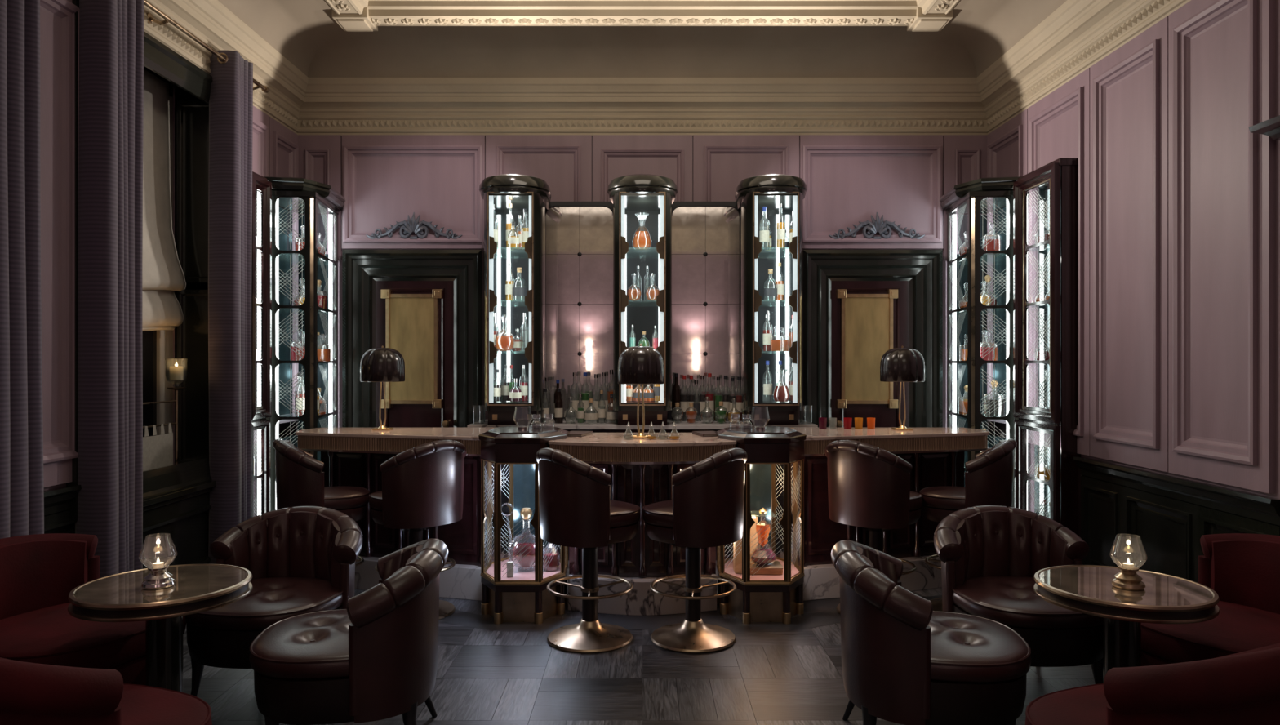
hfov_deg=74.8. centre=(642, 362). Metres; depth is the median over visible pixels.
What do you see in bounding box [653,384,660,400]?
bottle
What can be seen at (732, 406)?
bottle
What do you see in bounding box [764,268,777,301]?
bottle
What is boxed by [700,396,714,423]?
bottle
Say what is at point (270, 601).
seat cushion
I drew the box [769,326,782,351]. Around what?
bottle
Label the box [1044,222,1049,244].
bottle
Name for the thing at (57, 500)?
trim
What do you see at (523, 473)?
mirror
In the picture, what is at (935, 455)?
bar counter
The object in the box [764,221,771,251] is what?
bottle
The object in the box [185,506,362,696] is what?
tub chair
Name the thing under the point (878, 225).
carved ornament
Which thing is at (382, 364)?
table lamp
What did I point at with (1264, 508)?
trim
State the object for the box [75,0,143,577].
curtain
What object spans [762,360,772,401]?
bottle
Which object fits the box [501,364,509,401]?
bottle
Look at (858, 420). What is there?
tumbler
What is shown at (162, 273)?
blind
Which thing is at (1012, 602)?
seat cushion
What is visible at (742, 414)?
glass
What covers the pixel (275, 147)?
wall
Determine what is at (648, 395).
bottle
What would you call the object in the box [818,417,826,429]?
tumbler
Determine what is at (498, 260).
mirror
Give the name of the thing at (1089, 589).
round table
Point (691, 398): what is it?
bottle
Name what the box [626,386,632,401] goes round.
bottle
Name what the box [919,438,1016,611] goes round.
bar stool
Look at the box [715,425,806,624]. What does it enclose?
octagonal vitrine
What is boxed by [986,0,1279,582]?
wall
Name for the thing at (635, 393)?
bottle
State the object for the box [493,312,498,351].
bottle
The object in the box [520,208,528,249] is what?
bottle
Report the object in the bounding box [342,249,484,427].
trim
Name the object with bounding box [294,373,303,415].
bottle
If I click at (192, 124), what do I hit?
trim
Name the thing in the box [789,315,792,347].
bottle
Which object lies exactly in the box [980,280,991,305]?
bottle
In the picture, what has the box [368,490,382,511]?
seat cushion
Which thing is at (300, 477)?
bar stool
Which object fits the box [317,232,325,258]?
bottle
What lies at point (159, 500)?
trim
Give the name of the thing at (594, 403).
bottle
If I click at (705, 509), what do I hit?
bar stool
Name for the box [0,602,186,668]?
seat cushion
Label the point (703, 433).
folder
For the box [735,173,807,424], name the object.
display cabinet
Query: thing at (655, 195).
display cabinet
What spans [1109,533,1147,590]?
candle holder
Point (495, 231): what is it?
bottle
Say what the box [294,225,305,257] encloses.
bottle
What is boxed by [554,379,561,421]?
bottle
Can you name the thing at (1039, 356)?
bottle
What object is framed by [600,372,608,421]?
bottle
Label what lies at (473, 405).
glass
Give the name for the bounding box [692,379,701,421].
bottle
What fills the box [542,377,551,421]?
bottle
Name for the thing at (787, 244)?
bottle
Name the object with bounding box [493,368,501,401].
bottle
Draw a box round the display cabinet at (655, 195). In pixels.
[607,173,677,424]
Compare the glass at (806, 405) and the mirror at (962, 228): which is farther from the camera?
the mirror at (962, 228)
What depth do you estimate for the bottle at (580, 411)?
6.46 m
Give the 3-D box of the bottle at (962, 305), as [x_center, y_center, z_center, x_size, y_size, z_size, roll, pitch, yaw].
[2.565,-0.523,6.620,0.117,0.220,0.115,0,0,-11]
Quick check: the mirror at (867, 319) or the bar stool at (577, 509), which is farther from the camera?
the mirror at (867, 319)
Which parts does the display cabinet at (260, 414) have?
cell frame, frame, door frame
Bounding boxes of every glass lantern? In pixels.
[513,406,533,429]
[750,406,769,429]
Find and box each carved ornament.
[365,212,462,239]
[828,212,924,239]
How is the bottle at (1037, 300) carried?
on the tall cabinet at (1056, 181)
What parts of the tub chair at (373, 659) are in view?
leg, seat frame, leg, leg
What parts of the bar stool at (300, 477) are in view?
seat frame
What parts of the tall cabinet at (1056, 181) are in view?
door frame, frame, cell frame, panel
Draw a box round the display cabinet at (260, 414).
[251,171,272,517]
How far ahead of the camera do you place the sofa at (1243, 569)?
3.50 m
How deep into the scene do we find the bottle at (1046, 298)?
5.80 m
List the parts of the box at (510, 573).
lid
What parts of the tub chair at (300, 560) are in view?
leg, seat frame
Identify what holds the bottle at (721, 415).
on the bar counter at (683, 427)
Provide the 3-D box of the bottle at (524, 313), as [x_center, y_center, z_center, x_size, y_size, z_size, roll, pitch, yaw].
[-0.902,-0.234,6.420,0.069,0.297,0.068,0,0,-7]
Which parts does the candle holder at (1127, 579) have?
lamp shade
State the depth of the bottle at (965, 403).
6.60 m
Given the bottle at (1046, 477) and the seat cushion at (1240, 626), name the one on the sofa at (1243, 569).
the seat cushion at (1240, 626)
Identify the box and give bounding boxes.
[506,561,513,577]
[733,538,742,573]
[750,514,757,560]
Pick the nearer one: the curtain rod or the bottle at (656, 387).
the curtain rod
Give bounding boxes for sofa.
[0,533,186,685]
[0,657,212,724]
[1025,642,1279,724]
[1141,533,1279,666]
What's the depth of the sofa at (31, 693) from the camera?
2.04 m
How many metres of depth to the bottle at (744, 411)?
6.46 m
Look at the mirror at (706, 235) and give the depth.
6.92 m
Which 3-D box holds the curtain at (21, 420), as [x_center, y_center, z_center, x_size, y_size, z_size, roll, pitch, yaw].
[-2.777,-0.290,3.391,0.209,3.540,0.783,0,0,0]
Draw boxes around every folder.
[568,431,592,436]
[692,431,716,436]
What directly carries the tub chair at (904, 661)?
on the floor
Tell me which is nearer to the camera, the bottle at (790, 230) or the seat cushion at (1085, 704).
the seat cushion at (1085, 704)
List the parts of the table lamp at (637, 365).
stem, lamp shade, stem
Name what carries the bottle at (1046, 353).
on the tall cabinet at (1056, 181)
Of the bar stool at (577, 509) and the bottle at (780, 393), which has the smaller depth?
the bar stool at (577, 509)
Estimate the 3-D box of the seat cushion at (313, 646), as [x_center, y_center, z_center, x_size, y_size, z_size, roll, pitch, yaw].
[-1.177,1.076,3.263,0.621,0.099,0.636,0,0,-8]
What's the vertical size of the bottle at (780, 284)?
0.297 m
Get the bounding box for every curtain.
[0,0,44,538]
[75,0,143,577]
[142,422,173,471]
[208,49,253,564]
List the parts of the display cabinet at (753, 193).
panel, frosted light panel, panel, brass frame, frosted light panel, panel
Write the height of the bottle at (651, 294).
0.214 m
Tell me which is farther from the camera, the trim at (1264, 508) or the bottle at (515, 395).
the bottle at (515, 395)
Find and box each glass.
[472,404,479,423]
[530,413,542,428]
[542,413,554,427]
[729,413,741,427]
[740,413,752,428]
[805,404,812,423]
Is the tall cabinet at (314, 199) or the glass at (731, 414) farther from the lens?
the tall cabinet at (314, 199)
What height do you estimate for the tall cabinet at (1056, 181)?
2.850 m
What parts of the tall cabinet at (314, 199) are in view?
cell frame, cornice, corner post, cell frame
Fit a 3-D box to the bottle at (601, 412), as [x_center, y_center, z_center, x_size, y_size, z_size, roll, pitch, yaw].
[-0.316,0.342,6.480,0.060,0.255,0.059,0,0,-8]
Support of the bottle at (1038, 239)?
on the tall cabinet at (1056, 181)
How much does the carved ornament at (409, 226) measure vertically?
0.235 m
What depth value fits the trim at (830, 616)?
4.81 m
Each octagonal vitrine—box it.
[478,425,569,624]
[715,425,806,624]
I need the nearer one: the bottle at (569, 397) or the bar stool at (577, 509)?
the bar stool at (577, 509)
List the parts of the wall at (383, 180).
wall panel, wall panel, wall panel, wall panel, wall panel, wall panel, wall panel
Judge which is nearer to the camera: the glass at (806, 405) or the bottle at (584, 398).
the glass at (806, 405)
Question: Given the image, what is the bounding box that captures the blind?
[142,69,186,331]
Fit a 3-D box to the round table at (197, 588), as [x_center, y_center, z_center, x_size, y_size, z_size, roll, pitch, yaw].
[-1.805,1.165,3.160,0.604,0.670,0.604,0,0,0]
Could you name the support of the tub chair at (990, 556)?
on the floor
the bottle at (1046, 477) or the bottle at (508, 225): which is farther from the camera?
the bottle at (508, 225)
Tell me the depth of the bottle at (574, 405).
6.67 m
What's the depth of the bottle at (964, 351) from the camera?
6.59 m
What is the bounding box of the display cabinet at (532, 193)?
[479,173,551,424]
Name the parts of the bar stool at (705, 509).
seat frame, seat plate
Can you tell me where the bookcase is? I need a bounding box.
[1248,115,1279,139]
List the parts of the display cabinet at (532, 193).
panel, frosted light panel, brass frame, panel, frosted light panel, panel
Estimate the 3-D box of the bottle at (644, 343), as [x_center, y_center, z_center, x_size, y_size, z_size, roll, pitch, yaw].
[0.011,-0.163,6.450,0.086,0.157,0.084,0,0,0]
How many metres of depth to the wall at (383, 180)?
6.99 m
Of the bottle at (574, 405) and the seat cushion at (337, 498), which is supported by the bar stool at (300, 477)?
the seat cushion at (337, 498)
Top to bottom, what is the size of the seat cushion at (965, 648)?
0.099 m
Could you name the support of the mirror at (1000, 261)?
on the tall cabinet at (970, 199)
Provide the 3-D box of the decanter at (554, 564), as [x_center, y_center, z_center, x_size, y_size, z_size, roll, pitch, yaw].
[-0.555,1.129,5.060,0.110,0.250,0.105,0,0,0]
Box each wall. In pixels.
[40,0,298,568]
[297,134,986,427]
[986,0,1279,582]
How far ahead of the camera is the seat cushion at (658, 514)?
4.42 m
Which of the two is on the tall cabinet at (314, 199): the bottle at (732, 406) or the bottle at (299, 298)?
the bottle at (299, 298)
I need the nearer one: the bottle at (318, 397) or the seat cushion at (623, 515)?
the seat cushion at (623, 515)
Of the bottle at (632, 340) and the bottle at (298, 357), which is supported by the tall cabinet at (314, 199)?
the bottle at (298, 357)
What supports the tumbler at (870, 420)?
on the bar counter at (935, 455)
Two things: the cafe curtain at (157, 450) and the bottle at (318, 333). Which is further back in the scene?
the bottle at (318, 333)
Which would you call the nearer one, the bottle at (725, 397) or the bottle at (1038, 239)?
the bottle at (1038, 239)
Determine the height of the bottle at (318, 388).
0.213 m
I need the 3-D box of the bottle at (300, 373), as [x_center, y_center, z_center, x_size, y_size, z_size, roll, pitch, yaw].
[-2.595,0.244,6.370,0.078,0.336,0.078,0,0,-1]
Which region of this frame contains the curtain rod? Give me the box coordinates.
[143,0,269,93]
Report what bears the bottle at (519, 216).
on the display cabinet at (532, 193)
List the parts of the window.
pane, frame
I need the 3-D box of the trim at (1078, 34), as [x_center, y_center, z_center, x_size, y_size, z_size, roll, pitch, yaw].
[0.000,-2.111,3.200,5.800,0.433,7.600,0,0,0]
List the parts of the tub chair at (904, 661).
leg, leg, seat frame, leg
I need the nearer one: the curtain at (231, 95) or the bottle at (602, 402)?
the curtain at (231, 95)
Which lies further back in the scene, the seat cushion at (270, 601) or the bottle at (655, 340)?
the bottle at (655, 340)
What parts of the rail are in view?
rail, rail, post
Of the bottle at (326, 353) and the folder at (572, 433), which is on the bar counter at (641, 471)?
the folder at (572, 433)
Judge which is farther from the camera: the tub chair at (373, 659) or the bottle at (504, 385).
the bottle at (504, 385)
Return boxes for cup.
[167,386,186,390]
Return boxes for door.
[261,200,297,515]
[375,280,453,427]
[831,280,909,427]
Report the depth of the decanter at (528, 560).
5.01 m
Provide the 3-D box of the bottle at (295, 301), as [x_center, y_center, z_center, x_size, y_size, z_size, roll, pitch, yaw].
[-2.648,-0.536,6.510,0.130,0.244,0.128,0,0,0]
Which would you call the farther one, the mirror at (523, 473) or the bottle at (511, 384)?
the bottle at (511, 384)
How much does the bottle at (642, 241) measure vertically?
0.276 m
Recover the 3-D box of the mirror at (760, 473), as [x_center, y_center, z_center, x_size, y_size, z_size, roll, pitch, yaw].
[0.714,0.917,5.385,0.230,0.665,0.004,0,0,0]
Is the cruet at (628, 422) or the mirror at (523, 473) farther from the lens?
the mirror at (523, 473)
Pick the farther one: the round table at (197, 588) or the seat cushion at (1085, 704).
the round table at (197, 588)
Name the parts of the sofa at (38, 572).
seat frame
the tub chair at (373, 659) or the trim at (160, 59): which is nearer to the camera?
the tub chair at (373, 659)
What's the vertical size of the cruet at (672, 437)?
0.106 m
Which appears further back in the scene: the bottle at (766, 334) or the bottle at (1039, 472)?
the bottle at (766, 334)
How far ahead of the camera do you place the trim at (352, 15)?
6.14 m
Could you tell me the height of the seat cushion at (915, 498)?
0.098 m
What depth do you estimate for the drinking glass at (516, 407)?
5.09 m
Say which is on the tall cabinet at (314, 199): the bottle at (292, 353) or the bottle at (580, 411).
the bottle at (292, 353)
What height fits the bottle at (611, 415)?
0.226 m
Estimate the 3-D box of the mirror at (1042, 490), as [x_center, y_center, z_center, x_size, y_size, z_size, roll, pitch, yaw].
[2.887,-0.030,5.850,0.010,2.540,0.600,0,0,0]
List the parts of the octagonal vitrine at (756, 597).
frame, leg, frame, leg, frame, frame, leg, frame, trim, frame, frame, frame, leg, frame, frame, frame, leg, frame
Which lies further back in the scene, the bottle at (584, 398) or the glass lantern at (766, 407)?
the bottle at (584, 398)
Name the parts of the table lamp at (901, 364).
stem, lamp shade, stem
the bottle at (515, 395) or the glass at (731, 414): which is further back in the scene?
the bottle at (515, 395)
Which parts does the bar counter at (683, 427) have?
cabinet door, cabinet door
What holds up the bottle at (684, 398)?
on the bar counter at (683, 427)
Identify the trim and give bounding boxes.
[44,484,81,515]
[66,0,213,521]
[142,480,216,511]
[143,0,1191,136]
[143,66,208,463]
[324,0,959,31]
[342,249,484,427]
[438,595,942,631]
[800,249,942,427]
[1073,456,1279,526]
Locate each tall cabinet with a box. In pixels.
[255,176,345,515]
[939,176,1028,507]
[1012,157,1080,537]
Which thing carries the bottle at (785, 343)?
on the display cabinet at (753, 193)
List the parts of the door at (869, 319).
knob, mirror frame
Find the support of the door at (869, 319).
in the wall at (383, 180)
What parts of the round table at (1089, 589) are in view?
glass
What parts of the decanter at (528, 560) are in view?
glass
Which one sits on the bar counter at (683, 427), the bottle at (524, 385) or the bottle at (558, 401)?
the bottle at (558, 401)
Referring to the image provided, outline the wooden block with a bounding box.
[750,560,783,574]
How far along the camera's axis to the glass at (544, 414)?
5.19 m
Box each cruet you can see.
[622,422,634,439]
[645,422,657,439]
[668,422,679,439]
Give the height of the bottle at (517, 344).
0.178 m
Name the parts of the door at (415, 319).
mirror frame, knob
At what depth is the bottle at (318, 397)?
6.50 m
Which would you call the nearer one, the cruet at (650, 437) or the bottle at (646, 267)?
the cruet at (650, 437)
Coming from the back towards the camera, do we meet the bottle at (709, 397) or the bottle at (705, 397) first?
the bottle at (709, 397)
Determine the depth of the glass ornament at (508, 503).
5.00 m
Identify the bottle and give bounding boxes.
[289,330,305,360]
[293,278,305,309]
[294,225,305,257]
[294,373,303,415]
[295,333,305,360]
[296,372,305,416]
[297,284,305,305]
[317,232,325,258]
[317,279,327,309]
[317,332,321,348]
[317,334,331,361]
[317,387,326,414]
[317,390,319,414]
[493,204,497,241]
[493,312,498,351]
[493,367,496,400]
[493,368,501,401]
[494,314,515,351]
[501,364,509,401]
[505,262,514,301]
[506,203,514,251]
[506,364,515,391]
[507,221,519,248]
[509,378,522,402]
[511,328,524,351]
[512,267,526,302]
[515,215,523,249]
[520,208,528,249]
[520,312,528,351]
[520,364,528,401]
[541,388,549,423]
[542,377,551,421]
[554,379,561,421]
[555,388,563,423]
[563,396,577,423]
[570,372,579,421]
[577,394,584,423]
[580,372,589,421]
[584,398,597,423]
[591,373,600,421]
[597,390,605,423]
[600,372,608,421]
[605,394,617,423]
[607,369,616,421]
[626,273,641,301]
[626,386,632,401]
[629,324,635,346]
[632,212,651,250]
[632,384,644,401]
[635,266,641,302]
[638,331,649,346]
[643,386,653,401]
[644,266,650,302]
[645,274,659,301]
[652,325,658,348]
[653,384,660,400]
[671,373,680,421]
[671,402,683,423]
[680,375,688,421]
[684,402,697,423]
[687,375,695,411]
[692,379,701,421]
[697,375,706,421]
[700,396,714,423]
[705,373,714,421]
[714,376,722,421]
[715,401,727,423]
[721,375,729,420]
[727,397,741,423]
[728,377,736,412]
[734,376,742,420]
[742,408,746,423]
[759,206,769,250]
[762,310,772,351]
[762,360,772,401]
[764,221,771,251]
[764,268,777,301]
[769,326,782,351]
[773,368,790,402]
[774,262,783,301]
[775,360,785,386]
[776,203,785,249]
[776,327,789,351]
[781,229,789,252]
[788,362,792,401]
[789,211,792,243]
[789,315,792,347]
[958,231,967,259]
[958,385,967,414]
[959,282,967,308]
[959,333,967,360]
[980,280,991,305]
[980,329,994,360]
[980,331,998,360]
[981,275,997,309]
[982,222,1000,255]
[983,379,1004,416]
[1035,224,1048,247]
[1035,286,1046,304]
[1035,342,1048,360]
[1035,455,1048,478]
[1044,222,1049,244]
[1044,280,1049,300]
[1044,339,1049,359]
[1044,462,1050,480]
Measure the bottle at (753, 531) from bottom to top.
0.301 m
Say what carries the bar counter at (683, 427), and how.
on the floor
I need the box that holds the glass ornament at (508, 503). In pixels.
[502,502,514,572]
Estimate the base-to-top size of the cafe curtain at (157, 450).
0.332 m
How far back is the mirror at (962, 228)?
6.95 m
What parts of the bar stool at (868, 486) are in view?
seat plate, seat frame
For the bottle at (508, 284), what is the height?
0.297 m
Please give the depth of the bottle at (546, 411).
6.46 m
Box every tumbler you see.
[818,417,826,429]
[843,417,852,429]
[854,417,862,429]
[866,417,875,429]
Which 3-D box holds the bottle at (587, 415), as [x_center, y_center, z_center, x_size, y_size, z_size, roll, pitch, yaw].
[-0.397,0.374,6.479,0.104,0.190,0.104,0,0,-9]
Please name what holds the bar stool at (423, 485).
on the floor
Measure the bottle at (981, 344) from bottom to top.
0.244 m
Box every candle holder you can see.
[138,533,177,590]
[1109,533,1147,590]
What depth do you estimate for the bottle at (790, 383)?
6.39 m
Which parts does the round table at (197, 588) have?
glass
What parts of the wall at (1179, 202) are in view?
wall panel, wall panel, dado panel, wall panel, dado panel, wall panel, dado panel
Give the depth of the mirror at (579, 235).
6.92 m
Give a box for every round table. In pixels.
[67,564,253,692]
[1033,564,1219,679]
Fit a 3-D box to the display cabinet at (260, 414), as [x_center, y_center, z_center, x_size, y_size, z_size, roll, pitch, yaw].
[-2.806,0.075,6.005,0.178,2.850,0.350,0,0,0]
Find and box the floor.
[182,560,1095,724]
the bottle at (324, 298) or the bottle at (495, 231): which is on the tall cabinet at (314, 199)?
the bottle at (324, 298)
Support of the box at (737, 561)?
on the octagonal vitrine at (756, 597)
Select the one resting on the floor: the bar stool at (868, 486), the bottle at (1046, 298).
the bar stool at (868, 486)
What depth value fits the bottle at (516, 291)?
6.38 m
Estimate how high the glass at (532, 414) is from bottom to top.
0.085 m
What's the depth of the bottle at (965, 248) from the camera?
6.59 m
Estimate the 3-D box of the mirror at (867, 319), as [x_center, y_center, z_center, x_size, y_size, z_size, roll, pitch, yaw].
[1.870,-0.113,6.969,0.390,0.875,0.006,0,0,0]
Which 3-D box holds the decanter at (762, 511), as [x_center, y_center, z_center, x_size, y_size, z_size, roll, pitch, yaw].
[0.728,1.042,5.030,0.159,0.340,0.129,0,0,0]
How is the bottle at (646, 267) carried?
on the display cabinet at (655, 195)
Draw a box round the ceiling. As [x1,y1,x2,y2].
[217,0,1066,77]
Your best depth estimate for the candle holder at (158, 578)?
3.08 m
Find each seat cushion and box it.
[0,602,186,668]
[119,684,212,724]
[185,577,343,631]
[248,608,351,679]
[324,486,369,510]
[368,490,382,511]
[609,500,640,528]
[642,500,672,528]
[909,491,922,511]
[920,486,964,511]
[928,611,1031,683]
[951,576,1103,629]
[1025,684,1107,724]
[1141,600,1279,662]
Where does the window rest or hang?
in the wall at (275, 147)
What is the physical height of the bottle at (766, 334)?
0.314 m
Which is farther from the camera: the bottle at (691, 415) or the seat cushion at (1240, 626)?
the bottle at (691, 415)
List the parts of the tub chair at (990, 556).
seat frame, leg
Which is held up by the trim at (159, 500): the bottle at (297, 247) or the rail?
the rail
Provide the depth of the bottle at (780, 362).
6.49 m
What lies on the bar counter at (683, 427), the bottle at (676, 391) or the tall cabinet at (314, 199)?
the bottle at (676, 391)
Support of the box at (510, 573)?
on the octagonal vitrine at (523, 597)
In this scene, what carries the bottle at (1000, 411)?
on the tall cabinet at (970, 199)
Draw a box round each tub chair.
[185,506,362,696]
[248,538,448,724]
[831,539,1031,724]
[933,505,1103,684]
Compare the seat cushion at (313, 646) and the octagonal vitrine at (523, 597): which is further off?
the octagonal vitrine at (523, 597)
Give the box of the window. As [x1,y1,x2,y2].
[142,84,173,436]
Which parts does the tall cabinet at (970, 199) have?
cell frame, corner post, cornice, cell frame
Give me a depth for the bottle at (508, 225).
6.46 m
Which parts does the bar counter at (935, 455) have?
turned post, panel, turned post, panel, turned post, trim, panel, turned post, panel, turned post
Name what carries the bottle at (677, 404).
on the bar counter at (683, 427)
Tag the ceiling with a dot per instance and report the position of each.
(305, 33)
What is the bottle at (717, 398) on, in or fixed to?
on the bar counter at (683, 427)
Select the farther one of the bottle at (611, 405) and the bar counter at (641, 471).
the bottle at (611, 405)
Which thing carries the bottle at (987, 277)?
on the tall cabinet at (970, 199)
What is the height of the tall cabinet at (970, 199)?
2.880 m
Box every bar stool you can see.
[272,438,369,567]
[368,440,466,619]
[535,448,640,653]
[642,448,747,653]
[825,440,922,613]
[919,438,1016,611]
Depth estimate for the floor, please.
3.91 m
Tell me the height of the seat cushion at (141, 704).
0.136 m
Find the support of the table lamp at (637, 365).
on the bar counter at (641, 471)
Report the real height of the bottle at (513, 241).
0.203 m
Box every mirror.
[297,214,333,461]
[493,205,503,384]
[513,463,549,553]
[543,201,617,418]
[667,201,740,418]
[750,463,771,548]
[782,204,792,387]
[844,297,889,399]
[951,214,987,486]
[987,207,1005,448]
[1034,173,1061,523]
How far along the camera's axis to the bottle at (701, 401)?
6.67 m
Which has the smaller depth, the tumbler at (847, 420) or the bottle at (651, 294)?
the tumbler at (847, 420)
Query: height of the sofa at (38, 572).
0.764 m
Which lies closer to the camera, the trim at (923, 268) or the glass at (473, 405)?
the glass at (473, 405)
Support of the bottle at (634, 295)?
on the display cabinet at (655, 195)
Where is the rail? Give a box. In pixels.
[142,386,186,463]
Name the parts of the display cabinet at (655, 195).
panel, frosted light panel, brass frame, panel, frosted light panel, panel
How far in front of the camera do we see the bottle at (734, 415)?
6.45 m
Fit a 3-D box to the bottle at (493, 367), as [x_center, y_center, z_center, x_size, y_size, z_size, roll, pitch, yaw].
[-1.150,0.167,6.420,0.062,0.264,0.062,0,0,-11]
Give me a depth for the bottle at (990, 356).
6.33 m
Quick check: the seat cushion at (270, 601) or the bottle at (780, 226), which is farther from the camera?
the bottle at (780, 226)
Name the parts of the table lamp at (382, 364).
stem, lamp shade, stem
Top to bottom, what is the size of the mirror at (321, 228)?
2.480 m
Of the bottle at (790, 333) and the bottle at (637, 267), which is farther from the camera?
the bottle at (637, 267)
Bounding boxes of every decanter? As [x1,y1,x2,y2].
[508,507,545,571]
[542,544,559,571]
[750,507,776,565]
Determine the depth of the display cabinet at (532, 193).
6.30 m
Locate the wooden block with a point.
(775, 567)
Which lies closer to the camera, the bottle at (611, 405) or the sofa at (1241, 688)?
the sofa at (1241, 688)
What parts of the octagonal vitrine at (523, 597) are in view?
frame, leg, frame, frame, frame, leg, frame, frame, frame, trim, frame, leg, frame, frame, leg, frame, leg, frame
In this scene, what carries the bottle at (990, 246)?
on the tall cabinet at (970, 199)
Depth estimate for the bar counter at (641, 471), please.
5.04 m
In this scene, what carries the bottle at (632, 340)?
on the display cabinet at (655, 195)
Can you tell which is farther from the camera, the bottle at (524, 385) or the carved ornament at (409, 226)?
the carved ornament at (409, 226)
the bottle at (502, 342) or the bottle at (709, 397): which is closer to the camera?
the bottle at (502, 342)
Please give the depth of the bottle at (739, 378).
6.67 m
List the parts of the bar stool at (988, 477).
seat frame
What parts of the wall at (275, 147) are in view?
wall panel, dado panel, dado panel, wall panel, wall panel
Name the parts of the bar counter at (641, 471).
turned post, panel, turned post, panel, trim, turned post, panel, turned post, panel, turned post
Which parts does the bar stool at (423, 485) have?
seat frame, seat plate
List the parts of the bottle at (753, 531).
lid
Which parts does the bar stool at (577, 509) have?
seat plate, seat frame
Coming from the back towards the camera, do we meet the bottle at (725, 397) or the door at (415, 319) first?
the door at (415, 319)
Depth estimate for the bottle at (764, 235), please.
6.39 m
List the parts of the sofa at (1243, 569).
seat frame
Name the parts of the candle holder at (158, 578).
lamp shade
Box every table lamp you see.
[360,345,404,430]
[617,343,663,438]
[880,345,924,430]

